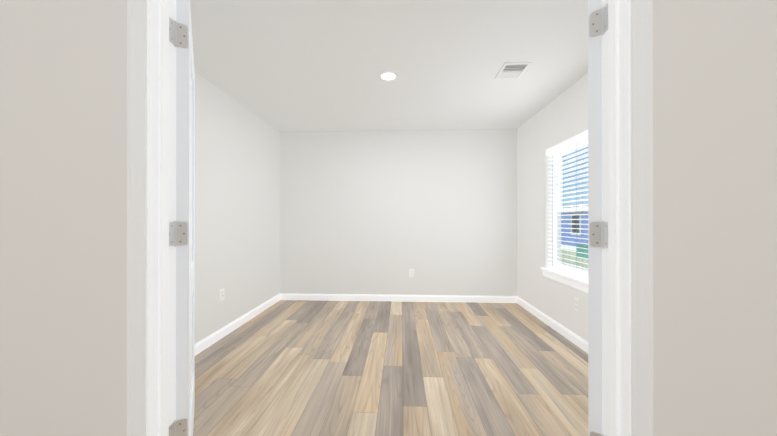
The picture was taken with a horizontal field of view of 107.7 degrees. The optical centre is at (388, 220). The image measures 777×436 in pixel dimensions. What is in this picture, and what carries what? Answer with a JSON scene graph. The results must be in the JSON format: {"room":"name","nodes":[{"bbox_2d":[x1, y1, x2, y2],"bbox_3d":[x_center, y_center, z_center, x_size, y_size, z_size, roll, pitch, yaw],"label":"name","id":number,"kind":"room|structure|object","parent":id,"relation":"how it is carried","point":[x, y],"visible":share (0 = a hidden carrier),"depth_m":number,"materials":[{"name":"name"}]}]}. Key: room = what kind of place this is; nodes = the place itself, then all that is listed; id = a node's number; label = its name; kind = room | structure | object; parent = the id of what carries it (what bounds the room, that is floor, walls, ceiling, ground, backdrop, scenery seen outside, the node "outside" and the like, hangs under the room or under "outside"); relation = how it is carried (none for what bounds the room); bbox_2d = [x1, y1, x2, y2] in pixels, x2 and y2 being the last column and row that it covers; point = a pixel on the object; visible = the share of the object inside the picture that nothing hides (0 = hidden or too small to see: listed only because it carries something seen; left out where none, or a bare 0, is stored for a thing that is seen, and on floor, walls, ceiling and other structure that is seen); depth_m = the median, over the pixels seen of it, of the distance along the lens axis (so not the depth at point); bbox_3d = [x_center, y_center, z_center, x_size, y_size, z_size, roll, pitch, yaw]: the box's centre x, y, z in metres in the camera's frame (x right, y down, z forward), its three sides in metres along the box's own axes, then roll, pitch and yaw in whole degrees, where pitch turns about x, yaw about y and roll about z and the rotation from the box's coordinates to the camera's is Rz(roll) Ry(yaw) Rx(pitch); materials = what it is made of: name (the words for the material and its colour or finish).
{"room":"hallway","nodes":[
{"label":"hallway","id":0,"kind":"room"},
{"bbox_2d":[195,71,279,343],"bbox_3d":[-1.702,-0.065,2.671,0.108,2.440,3.145,0,0,3],"label":"wall","id":1,"kind":"structure","parent":0,"point":[237,200],"depth_m":2.98,"materials":[{"name":"white paint"}]},
{"bbox_2d":[220,288,224,300],"bbox_3d":[-1.639,0.731,2.799,0.008,0.115,0.070,0,0,3],"label":"electrical outlet","id":2,"kind":"object","parent":1,"relation":"attached to","point":[222,293],"visible":1,"depth_m":2.80,"materials":[{"name":"white plastic"}]},
{"bbox_2d":[195,293,279,355],"bbox_3d":[-1.645,1.109,2.595,0.014,0.092,3.000,0,0,3],"label":"baseboard","id":3,"kind":"structure","parent":1,"relation":"attached to","point":[224,331],"depth_m":2.95,"materials":[{"name":"white wood"}]},
{"bbox_2d":[0,0,776,435],"bbox_3d":[-0.026,-0.068,0.969,5.200,2.440,0.108,0,0,3],"label":"wall","id":4,"kind":"structure","parent":0,"point":[62,216],"depth_m":0.95,"materials":[{"name":"white paint"}]},
{"bbox_2d":[169,0,194,435],"bbox_3d":[-0.990,0.132,1.377,0.481,2.018,0.692,0,0,3],"label":"door","id":5,"kind":"structure","parent":4,"relation":"in","point":[182,233],"depth_m":1.08,"materials":[{"name":"white wood"}]},
{"bbox_2d":[127,0,652,435],"bbox_3d":[-0.027,0.101,0.965,1.671,2.103,0.136,0,0,3],"label":"door frame","id":6,"kind":"structure","parent":4,"relation":"attached to","point":[161,252],"depth_m":0.94,"materials":[{"name":"white wood"}]},
{"bbox_2d":[588,0,607,435],"bbox_3d":[0.970,0.132,1.290,0.481,2.018,0.692,0,0,3],"label":"door","id":7,"kind":"structure","parent":4,"relation":"in","point":[597,225],"depth_m":1.01,"materials":[{"name":"white wood"}]},
{"bbox_2d":[190,0,587,131],"bbox_3d":[-0.024,-1.337,1.032,5.600,0.100,6.460,0,0,3],"label":"ceiling","id":8,"kind":"structure","parent":0,"point":[299,65],"depth_m":2.26,"materials":[{"name":"white paint"}]},
{"bbox_2d":[378,70,398,81],"bbox_3d":[-0.002,-1.282,2.532,0.190,0.007,0.190,0,0,3],"label":"recessed light","id":9,"kind":"object","parent":8,"relation":"in","point":[387,75],"visible":1,"depth_m":2.51,"materials":[{"name":"white plastic"}]},
{"bbox_2d":[495,62,531,78],"bbox_3d":[1.063,-1.280,2.442,0.215,0.011,0.262,0,0,3],"label":"ceiling vent","id":10,"kind":"object","parent":8,"relation":"in","point":[515,70],"visible":1,"depth_m":2.44,"materials":[{"name":"grey metal"}]},
{"bbox_2d":[193,300,587,435],"bbox_3d":[-0.024,1.183,1.028,5.600,0.060,6.460,0,0,3],"label":"floor","id":11,"kind":"structure","parent":0,"point":[327,368],"depth_m":2.12,"materials":[{"name":"wood"}]},
{"bbox_2d":[280,129,516,295],"bbox_3d":[0.114,-0.063,4.111,3.392,2.440,0.108,0,0,3],"label":"wall","id":12,"kind":"structure","parent":0,"point":[374,212],"depth_m":4.05,"materials":[{"name":"white paint"}]},
{"bbox_2d":[280,293,515,302],"bbox_3d":[0.111,1.111,4.048,3.392,0.092,0.014,0,0,3],"label":"baseboard","id":13,"kind":"structure","parent":12,"relation":"attached to","point":[283,296],"depth_m":4.04,"materials":[{"name":"white wood"}]},
{"bbox_2d":[409,269,413,276],"bbox_3d":[0.329,0.751,4.042,0.070,0.115,0.008,0,0,3],"label":"electrical outlet","id":14,"kind":"object","parent":12,"relation":"attached to","point":[411,272],"visible":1,"depth_m":4.04,"materials":[{"name":"white plastic"}]},
{"bbox_2d":[517,73,587,341],"bbox_3d":[1.820,-0.065,2.514,0.160,2.440,3.145,0,0,3],"label":"wall","id":15,"kind":"structure","parent":0,"point":[562,117],"depth_m":3.25,"materials":[{"name":"white paint"}]},
{"bbox_2d":[516,296,587,352],"bbox_3d":[1.730,1.109,2.445,0.014,0.092,3.000,0,0,3],"label":"baseboard","id":16,"kind":"structure","parent":15,"relation":"attached to","point":[578,341],"depth_m":2.96,"materials":[{"name":"white wood"}]},
{"bbox_2d":[540,267,587,292],"bbox_3d":[1.772,0.587,2.712,0.118,0.096,1.073,0,0,3],"label":"window sill","id":17,"kind":"structure","parent":15,"relation":"attached to","point":[580,284],"depth_m":2.77,"materials":[{"name":"white wood"}]},
{"bbox_2d":[553,138,587,276],"bbox_3d":[1.866,-0.114,2.709,0.070,1.362,0.983,0,0,3],"label":"window","id":18,"kind":"structure","parent":15,"relation":"in","point":[557,230],"depth_m":3.08,"materials":[{"name":"white plastic"}]},
{"bbox_2d":[546,130,587,280],"bbox_3d":[1.784,-0.130,2.712,0.072,1.330,0.975,0,0,3],"label":"window blinds","id":19,"kind":"object","parent":18,"relation":"attached to","point":[555,149],"visible":0.65,"depth_m":2.81,"materials":[{"name":"white plastic"}]},
{"bbox_2d":[574,297,578,311],"bbox_3d":[1.741,0.780,2.631,0.008,0.115,0.070,0,0,3],"label":"electrical outlet","id":20,"kind":"object","parent":15,"relation":"attached to","point":[576,304],"visible":1,"depth_m":2.63,"materials":[{"name":"white plastic"}]},
{"label":"outside","id":21,"kind":"structure","parent":0,"visible":0},
{"bbox_2d":[561,248,587,269],"bbox_3d":[46.703,2.077,17.934,88.144,0.200,100.000,0,0,3],"label":"ground","id":22,"kind":"structure","parent":21,"point":[572,258],"depth_m":14.24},
{"bbox_2d":[561,203,587,249],"bbox_3d":[16.599,0.281,20.278,9.300,3.400,24.600,0,0,3],"label":"house","id":23,"kind":"structure","parent":22,"relation":"on","point":[565,238],"depth_m":18.89,"materials":[{"name":"blue"}]},
{"bbox_2d":[575,244,587,258],"bbox_3d":[10.466,1.632,14.043,1.100,0.680,2.300,0,0,3],"label":"bin","id":24,"kind":"object","parent":22,"relation":"on","point":[580,254],"depth_m":14.71,"materials":[{"name":"teal"}]}
]}

